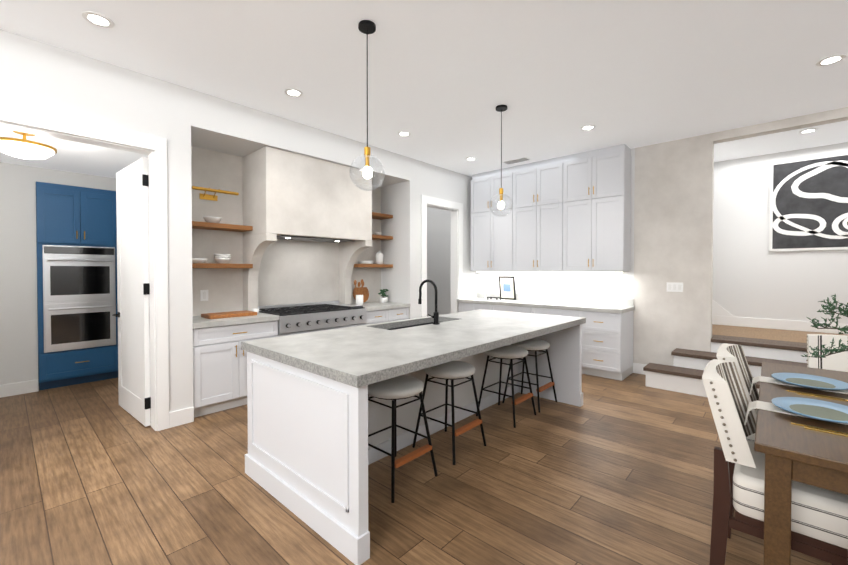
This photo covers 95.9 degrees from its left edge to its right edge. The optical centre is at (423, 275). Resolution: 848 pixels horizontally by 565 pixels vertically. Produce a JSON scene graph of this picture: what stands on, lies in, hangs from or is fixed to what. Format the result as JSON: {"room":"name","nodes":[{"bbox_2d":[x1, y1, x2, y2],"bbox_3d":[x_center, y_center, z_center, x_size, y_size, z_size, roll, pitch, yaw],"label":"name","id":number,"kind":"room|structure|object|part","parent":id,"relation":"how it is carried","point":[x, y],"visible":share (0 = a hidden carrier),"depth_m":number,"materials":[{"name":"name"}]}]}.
{"room":"kitchen","nodes":[
{"label":"kitchen","id":0,"kind":"room"},
{"bbox_2d":[0,128,147,177],"bbox_3d":[-3.855,-1.305,3.546,2.200,0.100,1.980,1,1,42],"label":"ceiling","id":1,"kind":"structure","parent":0,"point":[75,157],"depth_m":4.11,"materials":[{"name":"white paint"}]},
{"bbox_2d":[0,130,56,159],"bbox_3d":[-3.461,-1.136,3.313,0.408,0.228,0.408,1,1,42],"label":"light","id":2,"kind":"object","parent":1,"relation":"attached to","point":[23,148],"visible":0.94,"depth_m":3.24,"materials":[{"name":"white glass"}]},
{"bbox_2d":[0,29,476,411],"bbox_3d":[-3.143,-0.201,4.718,3.000,3.100,9.250,1,1,42],"label":"wall","id":3,"kind":"structure","parent":0,"point":[212,141],"depth_m":4.32,"materials":[{"name":"white paint"}]},
{"bbox_2d":[112,157,150,426],"bbox_3d":[-2.841,0.145,3.696,0.901,2.413,0.162,1,1,42],"label":"pantry door","id":4,"kind":"structure","parent":3,"relation":"in","point":[133,283],"depth_m":3.62,"materials":[{"name":"white wood"}]},
{"bbox_2d":[200,290,207,300],"bbox_3d":[-2.432,0.216,4.234,0.010,0.120,0.080,1,1,42],"label":"outlet","id":5,"kind":"object","parent":3,"relation":"attached to","point":[203,295],"visible":1,"depth_m":4.23,"materials":[{"name":"white plastic"}]},
{"bbox_2d":[192,186,238,200],"bbox_3d":[-2.311,-0.896,4.176,0.245,0.104,0.460,1,1,42],"label":"picture light","id":6,"kind":"object","parent":3,"relation":"attached to","point":[204,196],"visible":1,"depth_m":4.19,"materials":[{"name":"gold metal"}]},
{"bbox_2d":[192,212,392,267],"bbox_3d":[-1.563,-0.515,4.982,0.278,0.840,2.906,1,1,42],"label":"floating shelves","id":7,"kind":"object","parent":3,"relation":"attached to","point":[225,227],"visible":0.54,"depth_m":4.24,"materials":[{"name":"brown wood"}]},
{"bbox_2d":[192,258,206,262],"bbox_3d":[-2.413,-0.158,4.050,0.207,0.050,0.207,1,1,33],"label":"bowl","id":8,"kind":"object","parent":7,"relation":"on","point":[194,260],"depth_m":3.99,"materials":[{"name":"white ceramic"}]},
{"bbox_2d":[203,216,221,222],"bbox_3d":[-2.299,-0.599,4.156,0.180,0.070,0.180,1,1,42],"label":"bowl","id":9,"kind":"object","parent":7,"relation":"on","point":[210,219],"visible":0.85,"depth_m":4.10,"materials":[{"name":"white ceramic"}]},
{"bbox_2d":[214,254,230,263],"bbox_3d":[-2.231,-0.187,4.236,0.168,0.104,0.168,1,1,33],"label":"bowl","id":10,"kind":"object","parent":7,"relation":"on","point":[222,258],"depth_m":4.18,"materials":[{"name":"white ceramic"}]},
{"bbox_2d":[358,251,382,263],"bbox_3d":[-0.800,-0.284,5.813,0.240,0.212,0.462,1,1,42],"label":"decor","id":11,"kind":"object","parent":7,"relation":"on","point":[379,257],"visible":0.96,"depth_m":5.89,"materials":[{"name":"white ceramic"}]},
{"bbox_2d":[242,146,371,310],"bbox_3d":[-1.431,-0.498,4.882,0.608,1.826,1.480,1,1,42],"label":"range hood","id":12,"kind":"object","parent":3,"relation":"attached to","point":[287,195],"visible":0.96,"depth_m":4.50,"materials":[{"name":"paint"}]},
{"bbox_2d":[0,103,847,430],"bbox_3d":[-0.419,0.079,3.298,7.650,2.580,10.600,1,1,42],"label":"trim","id":13,"kind":"structure","parent":3,"relation":"attached to","point":[154,149],"depth_m":3.38,"materials":[{"name":"white wood"}]},
{"bbox_2d":[0,373,831,564],"bbox_3d":[0.226,1.426,2.800,11.000,0.100,10.900,1,1,42],"label":"floor","id":14,"kind":"structure","parent":0,"point":[609,471],"depth_m":2.45,"materials":[{"name":"brown wood"}]},
{"bbox_2d":[36,181,117,389],"bbox_3d":[-4.423,0.122,4.891,0.675,2.448,0.756,1,1,42],"label":"oven cabinet","id":15,"kind":"object","parent":14,"relation":"on","point":[76,244],"visible":0.96,"depth_m":4.67,"materials":[{"name":"blue wood"}]},
{"bbox_2d":[193,321,277,417],"bbox_3d":[-2.126,0.922,4.122,0.628,0.870,0.846,1,1,42],"label":"base cabinet","id":16,"kind":"object","parent":14,"relation":"on","point":[219,369],"depth_m":3.80,"materials":[{"name":"white wood"}]},
{"bbox_2d":[193,313,278,328],"bbox_3d":[-2.114,0.462,4.105,0.659,0.050,0.846,1,1,42],"label":"countertop","id":17,"kind":"structure","parent":16,"relation":"on","point":[198,322],"depth_m":3.87,"materials":[{"name":"grey stone"}]},
{"bbox_2d":[201,310,256,318],"bbox_3d":[-2.106,0.418,4.144,0.280,0.035,0.480,1,1,42],"label":"cutting board","id":18,"kind":"object","parent":17,"relation":"on","point":[218,315],"visible":0.96,"depth_m":4.08,"materials":[{"name":"brown wood"}]},
{"bbox_2d":[258,301,366,336],"bbox_3d":[-1.400,0.857,4.860,0.703,0.980,1.216,1,1,42],"label":"range","id":19,"kind":"object","parent":14,"relation":"on","point":[298,318],"visible":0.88,"depth_m":4.67,"materials":[{"name":"silver metal"}]},
{"bbox_2d":[365,309,408,324],"bbox_3d":[-0.739,0.901,5.651,0.628,0.870,0.836,1,1,42],"label":"base cabinet","id":20,"kind":"object","parent":14,"relation":"on","point":[378,315],"depth_m":5.41,"materials":[{"name":"white wood"}]},
{"bbox_2d":[361,301,408,312],"bbox_3d":[-0.727,0.441,5.634,0.659,0.050,0.836,1,1,42],"label":"countertop","id":21,"kind":"structure","parent":20,"relation":"on","point":[369,306],"depth_m":5.53,"materials":[{"name":"grey stone"}]},
{"bbox_2d":[354,279,363,304],"bbox_3d":[-0.936,0.232,5.551,0.139,0.369,0.196,1,1,42],"label":"utensil crock","id":22,"kind":"object","parent":21,"relation":"on","point":[359,299],"visible":1,"depth_m":5.51,"materials":[{"name":"white ceramic"}]},
{"bbox_2d":[353,287,368,302],"bbox_3d":[-0.966,0.265,5.848,0.082,0.298,0.300,1,1,42],"label":"cutting board","id":23,"kind":"object","parent":21,"relation":"on","point":[365,292],"visible":0.65,"depth_m":5.86,"materials":[{"name":"brown wood"}]},
{"bbox_2d":[378,289,388,302],"bbox_3d":[-0.620,0.307,5.888,0.151,0.210,0.168,1,1,42],"label":"plant","id":24,"kind":"object","parent":21,"relation":"on","point":[382,298],"visible":1,"depth_m":5.84,"materials":[{"name":"green plant"}]},
{"bbox_2d":[368,375,437,502],"bbox_3d":[-0.204,1.050,2.618,0.431,0.660,0.431,1,1,42],"label":"stool","id":25,"kind":"object","parent":14,"relation":"on","point":[394,389],"visible":0.88,"depth_m":2.50,"materials":[{"name":"white fabric"}]},
{"bbox_2d":[241,321,582,564],"bbox_3d":[0.211,0.936,3.343,1.264,0.865,2.968,1,1,42],"label":"kitchen island","id":26,"kind":"object","parent":14,"relation":"on","point":[316,417],"depth_m":2.33,"materials":[{"name":"white wood"}]},
{"bbox_2d":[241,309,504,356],"bbox_3d":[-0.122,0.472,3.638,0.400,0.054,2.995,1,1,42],"label":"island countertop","id":27,"kind":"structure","parent":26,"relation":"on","point":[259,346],"depth_m":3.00,"materials":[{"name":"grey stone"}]},
{"bbox_2d":[418,279,439,324],"bbox_3d":[0.012,0.239,3.551,0.253,0.411,0.154,1,1,42],"label":"faucet","id":28,"kind":"object","parent":27,"relation":"on","point":[436,317],"visible":1,"depth_m":3.51,"materials":[{"name":"black metal"}]},
{"bbox_2d":[265,313,584,388],"bbox_3d":[0.359,0.478,3.202,0.900,0.054,2.995,1,1,42],"label":"island countertop","id":29,"kind":"structure","parent":26,"relation":"on","point":[364,359],"depth_m":2.52,"materials":[{"name":"grey stone"}]},
{"bbox_2d":[412,361,485,464],"bbox_3d":[0.205,1.044,3.070,0.431,0.660,0.431,1,1,42],"label":"stool","id":30,"kind":"object","parent":14,"relation":"on","point":[452,371],"visible":0.96,"depth_m":2.98,"materials":[{"name":"black metal"}]},
{"bbox_2d":[458,304,468,311],"bbox_3d":[0.884,0.886,6.716,0.300,0.870,0.598,1,1,42],"label":"base cabinet","id":31,"kind":"object","parent":14,"relation":"on","point":[462,307],"depth_m":6.53,"materials":[{"name":"white wood"}]},
{"bbox_2d":[469,304,488,310],"bbox_3d":[1.159,0.889,6.466,0.443,0.870,0.598,1,1,42],"label":"base cabinet","id":32,"kind":"object","parent":14,"relation":"on","point":[472,307],"depth_m":6.31,"materials":[{"name":"white wood"}]},
{"bbox_2d":[476,345,535,427],"bbox_3d":[0.803,1.035,3.729,0.431,0.660,0.431,1,1,42],"label":"stool","id":33,"kind":"object","parent":14,"relation":"on","point":[510,352],"visible":0.96,"depth_m":3.64,"materials":[{"name":"black metal"}]},
{"bbox_2d":[489,304,524,312],"bbox_3d":[1.558,0.894,6.105,0.767,0.870,0.598,1,1,42],"label":"base cabinet","id":34,"kind":"object","parent":14,"relation":"on","point":[498,307],"depth_m":5.97,"materials":[{"name":"white wood"}]},
{"bbox_2d":[502,339,556,412],"bbox_3d":[1.135,1.030,4.096,0.431,0.660,0.431,1,1,42],"label":"stool","id":35,"kind":"object","parent":14,"relation":"on","point":[535,345],"visible":0.88,"depth_m":3.99,"materials":[{"name":"black metal"}]},
{"bbox_2d":[525,308,572,316],"bbox_3d":[2.026,0.900,5.680,0.768,0.870,0.598,1,1,42],"label":"base cabinet","id":36,"kind":"object","parent":14,"relation":"on","point":[547,311],"depth_m":5.48,"materials":[{"name":"white wood"}]},
{"bbox_2d":[573,308,634,380],"bbox_3d":[2.479,0.906,5.269,0.589,0.870,0.598,1,1,42],"label":"base cabinet","id":37,"kind":"object","parent":14,"relation":"on","point":[607,339],"depth_m":5.02,"materials":[{"name":"white wood"}]},
{"bbox_2d":[457,296,632,311],"bbox_3d":[1.736,0.437,5.928,2.612,0.050,0.612,1,1,42],"label":"countertop","id":38,"kind":"structure","parent":37,"relation":"on","point":[478,300],"depth_m":5.57,"materials":[{"name":"grey stone"}]},
{"bbox_2d":[479,292,489,298],"bbox_3d":[1.063,0.346,6.656,0.200,0.110,0.200,1,1,42],"label":"stand","id":39,"kind":"object","parent":38,"relation":"on","point":[484,293],"visible":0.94,"depth_m":6.65,"materials":[{"name":"white ceramic"}]},
{"bbox_2d":[498,276,515,299],"bbox_3d":[1.408,0.205,6.469,0.300,0.398,0.070,1,1,42],"label":"framed picture","id":40,"kind":"object","parent":38,"relation":"on","point":[507,290],"visible":0.95,"depth_m":6.46,"materials":[{"name":"black"}]},
{"bbox_2d":[716,343,758,516],"bbox_3d":[2.024,0.913,2.202,0.524,0.942,0.514,1,1,42],"label":"chair","id":41,"kind":"object","parent":14,"relation":"on","point":[731,352],"visible":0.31,"depth_m":2.40,"materials":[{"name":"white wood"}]},
{"bbox_2d":[643,324,847,396],"bbox_3d":[4.322,1.062,4.664,2.438,0.575,2.223,1,1,42],"label":"stairs","id":42,"kind":"structure","parent":14,"relation":"on","point":[684,373],"depth_m":4.52,"materials":[{"name":"white wood"}]},
{"bbox_2d":[702,359,847,564],"bbox_3d":[1.607,0.920,1.742,0.524,0.942,0.514,1,1,42],"label":"chair","id":43,"kind":"object","parent":14,"relation":"on","point":[819,523],"visible":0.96,"depth_m":1.64,"materials":[{"name":"brown wood"}]},
{"bbox_2d":[754,362,847,564],"bbox_3d":[2.216,1.010,1.773,1.000,0.760,1.740,1,1,42],"label":"dining table","id":44,"kind":"object","parent":14,"relation":"on","point":[801,454],"visible":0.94,"depth_m":1.45,"materials":[{"name":"brown wood"}]},
{"bbox_2d":[744,401,847,424],"bbox_3d":[1.795,0.673,1.704,0.558,0.095,0.130,1,1,42],"label":"napkin","id":45,"kind":"object","parent":44,"relation":"on","point":[762,405],"visible":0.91,"depth_m":1.82,"materials":[{"name":"white fabric"}]},
{"bbox_2d":[771,397,847,423],"bbox_3d":[1.779,0.609,1.717,0.324,0.029,0.324,1,1,42],"label":"plate","id":46,"kind":"object","parent":45,"relation":"on","point":[821,410],"visible":1,"depth_m":1.75,"materials":[{"name":"blue ceramic"}]},
{"bbox_2d":[749,376,847,394],"bbox_3d":[2.198,0.666,2.149,0.558,0.095,0.130,1,1,42],"label":"napkin","id":47,"kind":"object","parent":44,"relation":"on","point":[764,379],"visible":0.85,"depth_m":2.24,"materials":[{"name":"white fabric"}]},
{"bbox_2d":[771,373,847,389],"bbox_3d":[2.182,0.603,2.162,0.324,0.029,0.324,1,1,42],"label":"plate","id":48,"kind":"object","parent":47,"relation":"on","point":[810,381],"visible":1,"depth_m":2.17,"materials":[{"name":"blue ceramic"}]},
{"bbox_2d":[787,390,847,401],"bbox_3d":[2.054,0.623,1.981,0.253,0.006,0.052,1,1,42],"label":"cutlery","id":49,"kind":"object","parent":44,"relation":"on","point":[819,396],"visible":1,"depth_m":1.98,"materials":[{"name":"gold metal"}]},
{"bbox_2d":[791,422,847,436],"bbox_3d":[1.651,0.629,1.537,0.253,0.006,0.052,1,1,42],"label":"cutlery","id":50,"kind":"object","parent":44,"relation":"on","point":[822,429],"visible":1,"depth_m":1.56,"materials":[{"name":"gold metal"}]},
{"bbox_2d":[801,294,847,357],"bbox_3d":[2.134,0.351,1.857,0.698,0.554,0.397,0,1,9],"label":"plant","id":51,"kind":"object","parent":44,"relation":"on","point":[831,313],"visible":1,"depth_m":1.81,"materials":[{"name":"green plant"}]},
{"bbox_2d":[806,334,847,371],"bbox_3d":[2.938,0.908,2.568,0.514,0.942,0.524,1,1,42],"label":"chair","id":52,"kind":"object","parent":14,"relation":"on","point":[837,362],"visible":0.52,"depth_m":2.79,"materials":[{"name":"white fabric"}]},
{"bbox_2d":[0,0,847,176],"bbox_3d":[0.226,-1.774,2.755,11.000,0.100,10.900,1,1,42],"label":"ceiling","id":53,"kind":"structure","parent":0,"point":[446,78],"depth_m":3.11,"materials":[{"name":"white paint"}]},
{"bbox_2d":[82,11,114,27],"bbox_3d":[-2.186,-1.718,2.567,0.168,0.006,0.168,1,1,33],"label":"recessed light","id":54,"kind":"object","parent":53,"relation":"in","point":[97,19],"depth_m":2.56,"materials":[{"name":"white plastic"}]},
{"bbox_2d":[284,88,302,96],"bbox_3d":[-1.232,-1.733,3.619,0.168,0.006,0.168,1,1,33],"label":"recessed light","id":55,"kind":"object","parent":53,"relation":"in","point":[291,92],"depth_m":3.61,"materials":[{"name":"white"}]},
{"bbox_2d":[349,20,384,190],"bbox_3d":[-0.391,-1.155,2.634,0.244,1.130,0.244,1,1,42],"label":"pendant light","id":56,"kind":"object","parent":53,"relation":"hanging from","point":[367,27],"depth_m":2.62,"materials":[{"name":"black metal"}]},
{"bbox_3d":[-0.391,-0.712,2.640,0.244,0.244,0.244,1,1,42],"label":"pendant light shade","id":57,"kind":"part","parent":56,"relation":"part of","materials":[{"name":"clear glass"}]},
{"bbox_2d":[397,131,410,136],"bbox_3d":[-0.245,-1.748,4.708,0.168,0.006,0.168,1,1,33],"label":"recessed light","id":58,"kind":"object","parent":53,"relation":"in","point":[403,133],"depth_m":4.69,"materials":[{"name":"white"}]},
{"bbox_2d":[466,157,476,160],"bbox_3d":[0.709,-1.763,5.759,0.168,0.006,0.168,1,1,33],"label":"recessed light","id":59,"kind":"object","parent":53,"relation":"in","point":[469,158],"depth_m":5.74,"materials":[{"name":"white plastic"}]},
{"bbox_2d":[489,105,512,216],"bbox_3d":[0.798,-1.173,3.945,0.244,1.130,0.244,1,1,42],"label":"pendant light","id":60,"kind":"object","parent":53,"relation":"hanging from","point":[501,108],"depth_m":3.94,"materials":[{"name":"black metal"}]},
{"bbox_3d":[0.798,-0.731,3.952,0.244,0.244,0.244,1,1,42],"label":"pendant light shade","id":61,"kind":"part","parent":60,"relation":"part of","materials":[{"name":"clear glass"}]},
{"bbox_2d":[503,157,530,164],"bbox_3d":[1.419,-1.761,5.858,0.400,0.010,0.180,1,1,42],"label":"ceiling vent","id":62,"kind":"object","parent":53,"relation":"in","point":[513,161],"visible":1,"depth_m":5.83,"materials":[{"name":"white metal"}]},
{"bbox_2d":[580,125,595,130],"bbox_3d":[1.931,-1.745,4.503,0.168,0.006,0.168,1,1,33],"label":"recessed light","id":63,"kind":"object","parent":53,"relation":"in","point":[587,127],"depth_m":4.49,"materials":[{"name":"white"}]},
{"bbox_2d":[798,128,817,133],"bbox_3d":[4.631,-1.747,4.606,0.168,0.006,0.168,1,1,33],"label":"recessed light","id":64,"kind":"object","parent":53,"relation":"in","point":[812,129],"depth_m":4.59,"materials":[{"name":"white plastic"}]},
{"bbox_2d":[816,54,845,65],"bbox_3d":[3.255,-1.725,3.060,0.168,0.006,0.168,1,1,33],"label":"recessed light","id":65,"kind":"object","parent":53,"relation":"in","point":[832,59],"depth_m":3.06,"materials":[{"name":"white"}]},
{"bbox_2d":[477,107,847,365],"bbox_3d":[3.913,-0.198,4.462,7.800,3.100,0.150,1,1,42],"label":"wall","id":66,"kind":"structure","parent":0,"point":[699,223],"depth_m":4.73,"materials":[{"name":"white paint"}]},
{"bbox_2d":[471,168,506,271],"bbox_3d":[1.256,-0.930,6.522,0.883,1.688,0.348,1,1,42],"label":"upper cabinet","id":67,"kind":"object","parent":66,"relation":"attached to","point":[488,231],"depth_m":6.45,"materials":[{"name":"white wood"}]},
{"bbox_2d":[507,157,558,271],"bbox_3d":[1.840,-0.923,5.992,0.946,1.688,0.348,1,1,42],"label":"upper cabinet","id":68,"kind":"object","parent":66,"relation":"attached to","point":[533,188],"depth_m":5.91,"materials":[{"name":"white wood"}]},
{"bbox_2d":[477,292,632,307],"bbox_3d":[1.930,0.359,6.151,2.598,0.100,0.018,1,1,42],"label":"backsplash","id":69,"kind":"structure","parent":66,"relation":"attached to","point":[560,299],"depth_m":5.84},
{"bbox_2d":[555,144,630,271],"bbox_3d":[2.424,-0.915,5.462,0.883,1.688,0.348,1,1,42],"label":"upper cabinet","id":70,"kind":"object","parent":66,"relation":"attached to","point":[570,213],"depth_m":5.29,"materials":[{"name":"white wood"}]},
{"bbox_2d":[555,272,622,272],"bbox_3d":[1.815,-0.058,5.976,2.360,0.009,0.030,1,1,42],"label":"under-cabinet light strip","id":71,"kind":"object","parent":70,"relation":"attached to","point":[588,272],"visible":1,"depth_m":5.46,"materials":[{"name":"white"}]},
{"bbox_2d":[667,282,682,291],"bbox_3d":[3.252,0.145,4.958,0.180,0.120,0.010,1,1,42],"label":"light switch","id":72,"kind":"object","parent":66,"relation":"attached to","point":[674,287],"visible":1,"depth_m":4.96,"materials":[{"name":"white plastic"}]},
{"bbox_2d":[769,152,847,251],"bbox_3d":[5.417,-0.982,5.120,1.170,1.270,0.034,1,1,42],"label":"canvas art","id":73,"kind":"object","parent":66,"relation":"attached to","point":[808,204],"visible":1,"depth_m":5.23,"materials":[{"name":"white"}]}
]}

